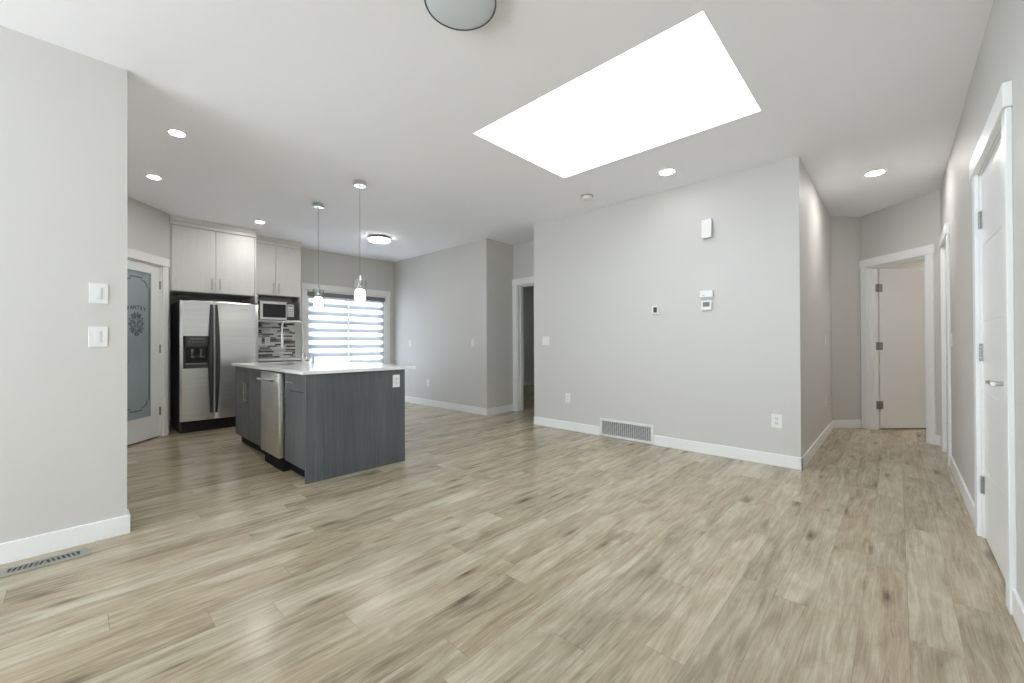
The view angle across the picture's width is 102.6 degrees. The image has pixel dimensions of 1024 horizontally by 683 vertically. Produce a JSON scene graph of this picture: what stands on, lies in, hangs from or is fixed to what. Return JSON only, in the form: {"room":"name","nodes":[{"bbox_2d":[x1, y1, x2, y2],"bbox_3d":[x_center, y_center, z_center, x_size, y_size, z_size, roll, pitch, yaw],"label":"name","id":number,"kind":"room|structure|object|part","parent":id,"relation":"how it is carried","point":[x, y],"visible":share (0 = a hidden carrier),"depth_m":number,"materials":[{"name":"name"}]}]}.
{"room":"empty living room","nodes":[
{"label":"empty living room","id":0,"kind":"room"},
{"bbox_2d":[0,25,126,542],"bbox_3d":[-3.522,-0.241,1.187,0.120,2.740,3.512,0,0,43],"label":"wall","id":1,"kind":"structure","parent":0,"point":[63,111],"depth_m":2.23,"materials":[{"name":"grey paint"}]},
{"bbox_2d":[0,509,129,564],"bbox_3d":[-3.507,1.075,1.181,0.134,0.108,3.526,0,0,43],"label":"baseboard","id":2,"kind":"structure","parent":1,"relation":"attached to","point":[33,546],"depth_m":2.22,"materials":[{"name":"white paint"}]},
{"bbox_2d":[88,326,107,346],"bbox_3d":[-2.355,-0.026,2.334,0.008,0.116,0.078,0,0,43],"label":"dimmer switch","id":3,"kind":"object","parent":1,"relation":"attached to","point":[97,336],"visible":1,"depth_m":2.33,"materials":[{"name":"white plastic"}]},
{"bbox_2d":[89,283,107,303],"bbox_3d":[-2.355,-0.274,2.337,0.008,0.116,0.078,0,0,43],"label":"dimmer switch","id":4,"kind":"object","parent":1,"relation":"attached to","point":[98,292],"visible":1,"depth_m":2.33,"materials":[{"name":"white plastic"}]},
{"bbox_2d":[127,196,168,436],"bbox_3d":[-4.376,-0.219,4.862,0.390,2.740,1.652,0,0,-22],"label":"wall","id":5,"kind":"structure","parent":0,"point":[147,225],"depth_m":4.79,"materials":[{"name":"grey paint"}]},
{"bbox_2d":[127,248,169,444],"bbox_3d":[-4.240,0.066,4.617,0.149,2.167,0.912,0,0,-6],"label":"door","id":6,"kind":"structure","parent":5,"relation":"in","point":[147,274],"depth_m":4.77,"materials":[{"name":"white paint"}]},
{"bbox_3d":[-4.242,0.038,4.620,0.014,1.687,0.416,0,0,-6],"label":"frosted glass","id":7,"kind":"part","parent":6,"relation":"part of","materials":[{"name":"grey glass"}]},
{"bbox_2d":[169,248,533,424],"bbox_3d":[-2.387,-0.209,8.259,0.160,2.740,10.220,0,0,43],"label":"wall","id":8,"kind":"structure","parent":0,"point":[335,269],"depth_m":7.58,"materials":[{"name":"grey paint"}]},
{"bbox_2d":[169,215,256,299],"bbox_3d":[-4.196,-1.112,5.706,0.702,0.944,0.955,0,0,43],"label":"upper cabinet","id":9,"kind":"object","parent":8,"relation":"attached to","point":[208,259],"visible":0.96,"depth_m":5.46,"materials":[{"name":"white laminate"}]},
{"bbox_3d":[-4.129,-1.057,5.328,0.019,0.818,0.455,0,0,43],"label":"door","id":10,"kind":"part","parent":9,"relation":"part of","materials":[{"name":"white laminate"}]},
{"bbox_3d":[-4.166,-1.530,5.679,0.592,0.109,0.955,0,0,43],"label":"crown moulding","id":11,"kind":"part","parent":9,"relation":"part of","materials":[{"name":"white laminate"}]},
{"bbox_3d":[-3.815,-1.056,5.662,0.019,0.818,0.453,0,0,43],"label":"door","id":12,"kind":"part","parent":9,"relation":"part of","materials":[{"name":"white laminate"}]},
{"bbox_2d":[258,322,294,357],"bbox_3d":[-3.865,-0.023,6.558,0.008,0.560,0.740,0,0,43],"label":"tile backsplash","id":13,"kind":"structure","parent":8,"relation":"attached to","point":[265,329],"depth_m":6.62,"materials":[{"name":"tile"}]},
{"bbox_2d":[258,337,261,344],"bbox_3d":[-3.970,-0.003,6.433,0.008,0.125,0.075,0,0,43],"label":"light switch","id":14,"kind":"object","parent":13,"relation":"attached to","point":[259,338],"visible":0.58,"depth_m":6.44,"materials":[{"name":"white plastic"}]},
{"bbox_2d":[265,337,269,344],"bbox_3d":[-3.888,-0.007,6.521,0.008,0.125,0.075,0,0,43],"label":"electrical outlet","id":15,"kind":"object","parent":13,"relation":"attached to","point":[267,339],"visible":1,"depth_m":6.52,"materials":[{"name":"white plastic"}]},
{"bbox_2d":[256,235,301,322],"bbox_3d":[-3.738,-0.944,6.423,0.387,1.277,0.716,0,0,43],"label":"upper cabinet","id":16,"kind":"object","parent":8,"relation":"attached to","point":[278,261],"visible":0.75,"depth_m":6.35,"materials":[{"name":"white laminate"}]},
{"bbox_3d":[-3.756,-1.088,6.186,0.019,0.750,0.341,0,0,43],"label":"door","id":17,"kind":"part","parent":16,"relation":"part of","materials":[{"name":"white laminate"}]},
{"bbox_2d":[258,301,297,320],"bbox_3d":[-3.708,-0.468,6.437,0.350,0.288,0.534,0,0,43],"label":"microwave","id":18,"kind":"object","parent":16,"relation":"in","point":[267,310],"visible":0.75,"depth_m":6.30,"materials":[{"name":"grey plastic"}]},
{"bbox_3d":[-3.646,-0.473,6.268,0.024,0.280,0.372,0,0,43],"label":"door","id":19,"kind":"part","parent":18,"relation":"part of","materials":[{"name":"metal"}]},
{"bbox_3d":[-3.629,-0.469,6.268,0.004,0.204,0.316,0,0,43],"label":"door glass","id":20,"kind":"part","parent":18,"relation":"part of","materials":[{"name":"black glass"}]},
{"bbox_3d":[-3.463,-0.472,6.464,0.024,0.280,0.160,0,0,43],"label":"control panel","id":21,"kind":"part","parent":18,"relation":"part of","materials":[{"name":"grey plastic"}]},
{"bbox_3d":[-3.708,-1.528,6.397,0.277,0.109,0.716,0,0,43],"label":"crown moulding","id":22,"kind":"part","parent":16,"relation":"part of","materials":[{"name":"white laminate"}]},
{"bbox_3d":[-3.514,-1.087,6.444,0.019,0.750,0.359,0,0,43],"label":"door","id":23,"kind":"part","parent":16,"relation":"part of","materials":[{"name":"white laminate"}]},
{"bbox_2d":[307,291,348,361],"bbox_3d":[-3.245,0.134,7.248,0.057,1.979,0.723,0,0,43],"label":"zebra blind","id":24,"kind":"object","parent":8,"relation":"attached to","point":[328,324],"visible":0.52,"depth_m":7.26,"materials":[{"name":"grey fabric"}]},
{"bbox_2d":[301,283,390,363],"bbox_3d":[-3.022,0.087,7.545,0.168,2.145,1.670,0,0,43],"label":"window","id":25,"kind":"structure","parent":8,"relation":"in","point":[304,286],"depth_m":7.46,"materials":[{"name":"white paint"}]},
{"bbox_3d":[-2.799,0.138,7.798,0.035,1.985,0.735,0,0,43],"label":"sash","id":26,"kind":"part","parent":25,"relation":"part of","materials":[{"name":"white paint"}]},
{"bbox_2d":[349,295,384,363],"bbox_3d":[-2.743,0.135,7.783,0.057,1.979,0.713,0,0,43],"label":"zebra blind","id":27,"kind":"object","parent":8,"relation":"attached to","point":[366,318],"visible":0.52,"depth_m":7.78,"materials":[{"name":"grey fabric"}]},
{"bbox_2d":[524,380,533,384],"bbox_3d":[0.999,1.098,9.059,3.666,0.108,4.417,0,0,43],"label":"baseboard","id":28,"kind":"structure","parent":8,"relation":"attached to","point":[527,382],"depth_m":11.13,"materials":[{"name":"white paint"}]},
{"bbox_2d":[0,0,993,261],"bbox_3d":[0.215,-1.711,4.052,9.810,0.200,13.200,0,0,43],"label":"ceiling","id":29,"kind":"structure","parent":0,"point":[280,105],"depth_m":2.80,"materials":[{"name":"white paint"}]},
{"bbox_2d":[146,174,161,179],"bbox_3d":[-3.475,-1.594,3.981,0.122,0.006,0.122,0,0,43],"label":"recessed light","id":30,"kind":"object","parent":29,"relation":"in","point":[147,175],"visible":1,"depth_m":3.98,"materials":[{"name":"white"}]},
{"bbox_2d":[167,129,186,136],"bbox_3d":[-2.578,-1.601,3.156,0.122,0.006,0.122,0,0,43],"label":"recessed light","id":31,"kind":"object","parent":29,"relation":"in","point":[178,133],"visible":1,"depth_m":3.15,"materials":[{"name":"white paint"}]},
{"bbox_2d":[312,202,323,306],"bbox_3d":[-2.250,-1.000,4.764,0.125,1.195,0.125,0,0,43],"label":"pendant light","id":32,"kind":"object","parent":29,"relation":"hanging from","point":[318,301],"visible":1,"depth_m":4.74,"materials":[{"name":"white glass"}]},
{"bbox_2d":[316,285,319,293],"bbox_3d":[-2.248,-0.606,4.762,0.040,0.110,0.040,0,0,43],"label":"socket","id":33,"kind":"object","parent":32,"relation":"attached to","point":[318,287],"depth_m":4.75,"materials":[{"name":"silver metal"}]},
{"bbox_3d":[-2.250,-1.087,4.765,0.004,0.922,0.004,0,0,21],"label":"cord","id":34,"kind":"part","parent":32,"relation":"part of","materials":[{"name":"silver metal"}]},
{"bbox_2d":[353,179,365,300],"bbox_3d":[-1.525,-1.006,4.113,0.125,1.195,0.125,0,0,43],"label":"pendant light","id":35,"kind":"object","parent":29,"relation":"hanging from","point":[359,293],"visible":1,"depth_m":4.08,"materials":[{"name":"white glass"}]},
{"bbox_2d":[358,275,361,285],"bbox_3d":[-1.524,-0.612,4.111,0.040,0.110,0.040,0,0,43],"label":"socket","id":36,"kind":"object","parent":35,"relation":"attached to","point":[359,278],"depth_m":4.09,"materials":[{"name":"silver metal"}]},
{"bbox_2d":[368,236,389,243],"bbox_3d":[-2.023,-1.553,6.254,0.322,0.075,0.322,0,0,43],"label":"flush light","id":37,"kind":"object","parent":29,"relation":"attached to","point":[375,239],"visible":1,"depth_m":6.17,"materials":[{"name":"white glass"}]},
{"bbox_2d":[424,0,495,30],"bbox_3d":[-0.239,-1.590,1.908,0.333,0.060,0.333,0,0,43],"label":"drum light","id":38,"kind":"object","parent":29,"relation":"attached to","point":[460,15],"visible":1,"depth_m":1.95,"materials":[{"name":"white glass"}]},
{"bbox_2d":[581,194,592,200],"bbox_3d":[0.831,-1.588,4.539,0.132,0.045,0.132,0,0,43],"label":"smoke detector","id":39,"kind":"object","parent":29,"relation":"attached to","point":[585,197],"visible":1,"depth_m":4.50,"materials":[{"name":"white plastic"}]},
{"bbox_2d":[497,45,747,157],"bbox_3d":[0.724,-2.013,3.034,1.820,0.390,1.309,0,0,43],"label":"window","id":40,"kind":"structure","parent":29,"relation":"attached to","point":[712,75],"depth_m":3.52,"materials":[{"name":"white glass"}]},
{"bbox_3d":[0.723,-2.193,3.035,1.820,0.030,1.309,0,0,43],"label":"frame","id":41,"kind":"part","parent":40,"relation":"part of","materials":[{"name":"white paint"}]},
{"bbox_2d":[657,168,676,175],"bbox_3d":[1.477,-1.613,3.911,0.174,0.006,0.174,0,0,43],"label":"recessed light","id":42,"kind":"object","parent":29,"relation":"in","point":[668,171],"visible":1,"depth_m":3.91,"materials":[{"name":"white paint"}]},
{"bbox_2d":[863,169,886,176],"bbox_3d":[3.497,-1.621,3.952,0.174,0.006,0.174,0,0,43],"label":"recessed light","id":43,"kind":"object","parent":29,"relation":"in","point":[880,171],"visible":1,"depth_m":3.95,"materials":[{"name":"white paint"}]},
{"bbox_2d":[0,384,1023,682],"bbox_3d":[0.226,1.189,4.037,9.810,0.120,13.200,0,0,43],"label":"floor","id":44,"kind":"structure","parent":0,"point":[506,547],"depth_m":1.97,"materials":[{"name":"brown wood"}]},
{"bbox_2d":[0,546,89,578],"bbox_3d":[-2.385,1.126,2.096,0.125,0.006,0.320,0,0,43],"label":"floor vent","id":45,"kind":"object","parent":44,"relation":"in","point":[8,571],"visible":1,"depth_m":2.09,"materials":[{"name":"grey metal"}]},
{"bbox_2d":[171,299,257,432],"bbox_3d":[-4.078,0.313,5.638,0.814,1.682,0.860,0,0,43],"label":"refrigerator","id":46,"kind":"object","parent":44,"relation":"on","point":[207,337],"visible":0.93,"depth_m":5.32,"materials":[{"name":"grey metal"}]},
{"bbox_3d":[-4.017,0.241,5.225,0.069,1.524,0.341,0,0,43],"label":"door","id":47,"kind":"part","parent":46,"relation":"part of","materials":[{"name":"silver metal"}]},
{"bbox_3d":[-3.886,0.221,5.288,0.056,1.400,0.056,0,0,43],"label":"handle","id":48,"kind":"part","parent":46,"relation":"part of","materials":[{"name":"grey plastic"}]},
{"bbox_3d":[-3.834,0.221,5.344,0.056,1.400,0.056,0,0,43],"label":"handle","id":49,"kind":"part","parent":46,"relation":"part of","materials":[{"name":"grey plastic"}]},
{"bbox_3d":[-3.720,0.242,5.540,0.070,1.524,0.513,0,0,43],"label":"door","id":50,"kind":"part","parent":46,"relation":"part of","materials":[{"name":"silver metal"}]},
{"bbox_2d":[242,238,255,303],"bbox_3d":[-3.885,-0.159,6.054,0.668,2.629,0.018,0,0,43],"label":"gable panel","id":51,"kind":"object","parent":44,"relation":"on","point":[251,299],"visible":0.18,"depth_m":5.83,"materials":[{"name":"white laminate"}]},
{"bbox_2d":[236,366,266,453],"bbox_3d":[-2.461,0.708,4.601,1.085,0.868,0.917,0,0,43],"label":"base cabinet","id":52,"kind":"object","parent":44,"relation":"on","point":[248,388],"visible":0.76,"depth_m":4.29,"materials":[{"name":"grey laminate"}]},
{"bbox_3d":[-2.954,0.659,4.501,0.501,0.759,0.020,0,0,43],"label":"door","id":53,"kind":"part","parent":52,"relation":"part of","materials":[{"name":"grey laminate"}]},
{"bbox_3d":[-2.761,0.537,4.280,0.012,0.210,0.038,0,0,43],"label":"handle","id":54,"kind":"part","parent":52,"relation":"part of","materials":[{"name":"silver metal"}]},
{"bbox_3d":[-2.558,0.656,4.130,0.575,0.759,0.020,0,0,43],"label":"door","id":55,"kind":"part","parent":52,"relation":"part of","materials":[{"name":"grey laminate"}]},
{"bbox_2d":[232,360,414,374],"bbox_3d":[-2.062,0.256,4.319,2.120,0.028,1.038,0,0,43],"label":"countertop","id":56,"kind":"structure","parent":52,"relation":"on","point":[321,366],"depth_m":3.90,"materials":[{"name":"white stone"}]},
{"bbox_2d":[281,320,309,361],"bbox_3d":[-2.518,0.000,4.758,0.147,0.492,0.278,0,0,43],"label":"faucet","id":57,"kind":"object","parent":56,"relation":"on","point":[303,357],"visible":0.99,"depth_m":4.84,"materials":[{"name":"silver metal"}]},
{"bbox_2d":[257,370,291,471],"bbox_3d":[-1.904,0.706,4.031,0.502,0.862,0.967,0,0,43],"label":"dishwasher","id":58,"kind":"object","parent":44,"relation":"on","point":[272,382],"visible":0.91,"depth_m":3.64,"materials":[{"name":"grey metal"}]},
{"bbox_3d":[-2.224,0.345,3.707,0.411,0.023,0.055,0,0,43],"label":"handle","id":59,"kind":"part","parent":58,"relation":"part of","materials":[{"name":"silver metal"}]},
{"bbox_3d":[-2.181,0.649,3.737,0.497,0.740,0.056,0,0,43],"label":"door","id":60,"kind":"part","parent":58,"relation":"part of","materials":[{"name":"metal"}]},
{"bbox_2d":[258,360,309,361],"bbox_3d":[-3.626,0.722,6.341,0.642,0.868,0.752,0,0,43],"label":"base cabinet","id":61,"kind":"object","parent":44,"relation":"on","point":[284,360],"visible":0.05,"depth_m":6.14,"materials":[{"name":"grey laminate"}]},
{"bbox_2d":[258,357,310,360],"bbox_3d":[-3.627,0.271,6.351,0.634,0.030,0.764,0,0,43],"label":"countertop","id":62,"kind":"structure","parent":61,"relation":"on","point":[275,358],"depth_m":6.15,"materials":[{"name":"white stone"}]},
{"bbox_2d":[281,373,304,476],"bbox_3d":[-1.529,0.700,3.727,0.456,0.868,0.917,0,0,43],"label":"base cabinet","id":63,"kind":"object","parent":44,"relation":"on","point":[294,395],"visible":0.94,"depth_m":3.41,"materials":[{"name":"grey laminate"}]},
{"bbox_3d":[-1.968,0.545,3.536,0.012,0.204,0.038,0,0,43],"label":"handle","id":64,"kind":"part","parent":63,"relation":"part of","materials":[{"name":"silver metal"}]},
{"bbox_3d":[-1.810,0.341,3.428,0.450,0.142,0.020,0,0,43],"label":"drawer","id":65,"kind":"part","parent":63,"relation":"part of","materials":[{"name":"grey laminate"}]},
{"bbox_3d":[-1.809,0.723,3.426,0.450,0.613,0.020,0,0,43],"label":"door","id":66,"kind":"part","parent":63,"relation":"part of","materials":[{"name":"grey laminate"}]},
{"bbox_2d":[305,369,404,483],"bbox_3d":[-1.334,0.699,3.585,0.020,0.869,0.900,0,0,43],"label":"end panel","id":67,"kind":"object","parent":44,"relation":"on","point":[355,421],"visible":0.9,"depth_m":3.52,"materials":[{"name":"grey laminate"}]},
{"bbox_2d":[393,375,399,386],"bbox_3d":[-1.082,0.369,3.836,0.008,0.115,0.072,0,0,43],"label":"electrical outlet","id":68,"kind":"object","parent":67,"relation":"attached to","point":[396,378],"visible":1,"depth_m":3.83,"materials":[{"name":"white plastic"}]},
{"bbox_2d":[513,240,533,402],"bbox_3d":[0.421,-0.229,6.493,0.979,2.740,0.120,0,0,43],"label":"wall","id":69,"kind":"structure","parent":0,"point":[523,253],"depth_m":6.63,"materials":[{"name":"grey paint"}]},
{"bbox_2d":[512,276,533,410],"bbox_3d":[0.412,0.058,6.482,1.006,2.167,0.148,0,0,43],"label":"door frame","id":70,"kind":"structure","parent":69,"relation":"in","point":[518,284],"depth_m":6.74,"materials":[{"name":"white paint"}]},
{"bbox_2d":[394,156,831,457],"bbox_3d":[0.882,-0.229,6.733,6.696,2.740,2.373,0,0,43],"label":"wall","id":71,"kind":"structure","parent":0,"point":[718,375],"depth_m":4.50,"materials":[{"name":"grey paint"}]},
{"bbox_2d":[405,396,513,415],"bbox_3d":[-1.154,1.098,7.460,2.687,0.108,0.621,0,0,43],"label":"baseboard","id":72,"kind":"structure","parent":71,"relation":"attached to","point":[464,408],"depth_m":6.74,"materials":[{"name":"white paint"}]},
{"bbox_2d":[542,336,548,344],"bbox_3d":[0.452,-0.010,5.503,0.118,0.115,0.008,0,0,43],"label":"light switch","id":73,"kind":"object","parent":71,"relation":"attached to","point":[545,340],"visible":1,"depth_m":5.50,"materials":[{"name":"white plastic"}]},
{"bbox_2d":[565,393,569,402],"bbox_3d":[0.715,0.724,5.256,0.072,0.115,0.008,0,0,43],"label":"electrical outlet","id":74,"kind":"object","parent":71,"relation":"attached to","point":[567,396],"visible":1,"depth_m":5.25,"materials":[{"name":"white plastic"}]},
{"bbox_2d":[600,418,652,443],"bbox_3d":[1.301,1.020,4.703,0.660,0.206,0.012,0,0,43],"label":"air vent","id":75,"kind":"object","parent":71,"relation":"in","point":[632,431],"visible":1,"depth_m":4.68,"materials":[{"name":"white plastic"}]},
{"bbox_2d":[652,306,658,313],"bbox_3d":[1.559,-0.342,4.455,0.074,0.092,0.022,0,0,43],"label":"thermostat","id":76,"kind":"object","parent":71,"relation":"attached to","point":[655,309],"visible":1,"depth_m":4.44,"materials":[{"name":"white plastic"}]},
{"bbox_2d":[534,416,802,469],"bbox_3d":[1.412,1.074,4.597,3.044,0.108,0.014,0,0,43],"label":"baseboard","id":77,"kind":"structure","parent":71,"relation":"attached to","point":[792,462],"depth_m":4.09,"materials":[{"name":"white paint"}]},
{"bbox_2d":[701,218,711,238],"bbox_3d":[1.940,-1.120,4.077,0.098,0.186,0.055,0,0,43],"label":"door chime","id":78,"kind":"object","parent":71,"relation":"attached to","point":[706,224],"visible":1,"depth_m":4.06,"materials":[{"name":"white plastic"}]},
{"bbox_2d":[701,300,711,309],"bbox_3d":[1.942,-0.361,4.095,0.102,0.095,0.024,0,0,43],"label":"thermostat","id":79,"kind":"object","parent":71,"relation":"attached to","point":[705,305],"visible":1,"depth_m":4.08,"materials":[{"name":"white plastic"}]},
{"bbox_2d":[700,290,713,297],"bbox_3d":[1.942,-0.473,4.089,0.122,0.068,0.033,0,0,43],"label":"box","id":80,"kind":"object","parent":71,"relation":"attached to","point":[709,293],"visible":1,"depth_m":4.08,"materials":[{"name":"white plastic"}]},
{"bbox_2d":[771,414,781,427],"bbox_3d":[2.383,0.715,3.691,0.085,0.125,0.008,0,0,43],"label":"electrical outlet","id":81,"kind":"object","parent":71,"relation":"attached to","point":[776,419],"visible":1,"depth_m":3.69,"materials":[{"name":"white plastic"}]},
{"bbox_2d":[831,217,861,427],"bbox_3d":[4.364,-0.249,5.386,0.462,2.740,0.141,0,0,-2],"label":"wall","id":82,"kind":"structure","parent":0,"point":[845,231],"depth_m":5.32,"materials":[{"name":"grey paint"}]},
{"bbox_2d":[860,189,941,435],"bbox_3d":[4.613,-0.253,4.859,0.120,2.740,0.977,0,0,-2],"label":"wall","id":83,"kind":"structure","parent":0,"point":[915,222],"depth_m":4.67,"materials":[{"name":"grey paint"}]},
{"bbox_2d":[859,244,935,444],"bbox_3d":[4.753,0.034,5.062,0.704,2.167,1.226,0,0,43],"label":"door","id":84,"kind":"structure","parent":83,"relation":"attached to","point":[898,305],"depth_m":5.22,"materials":[{"name":"white paint"}]},
{"bbox_2d":[878,259,924,428],"bbox_3d":[5.199,-0.253,5.347,1.100,2.740,0.102,0,0,-2],"label":"wall","id":85,"kind":"structure","parent":0,"point":[920,264],"depth_m":5.30,"materials":[{"name":"grey paint"}]},
{"bbox_2d":[940,0,1023,603],"bbox_3d":[1.343,-0.261,0.838,0.120,2.740,9.660,0,0,43],"label":"wall","id":86,"kind":"structure","parent":0,"point":[1000,59],"depth_m":2.49,"materials":[{"name":"grey paint"}]},
{"bbox_2d":[801,420,1023,641],"bbox_3d":[1.162,1.058,1.424,0.964,0.108,10.269,0,0,43],"label":"baseboard","id":87,"kind":"structure","parent":86,"relation":"attached to","point":[1017,604],"depth_m":3.21,"materials":[{"name":"white paint"}]},
{"bbox_2d":[939,222,951,466],"bbox_3d":[4.177,0.030,3.876,0.148,2.167,0.796,0,0,43],"label":"door frame","id":88,"kind":"structure","parent":86,"relation":"in","point":[944,239],"depth_m":4.07,"materials":[{"name":"white paint"}]},
{"bbox_2d":[969,80,1016,614],"bbox_3d":[2.407,0.027,2.006,0.171,2.167,1.046,0,0,43],"label":"door","id":89,"kind":"structure","parent":86,"relation":"in","point":[991,163],"depth_m":2.00,"materials":[{"name":"white paint"}]},
{"bbox_3d":[2.161,0.186,1.825,0.059,0.052,0.141,0,0,43],"label":"lever handle","id":90,"kind":"part","parent":89,"relation":"part of","materials":[{"name":"silver metal"}]}
]}

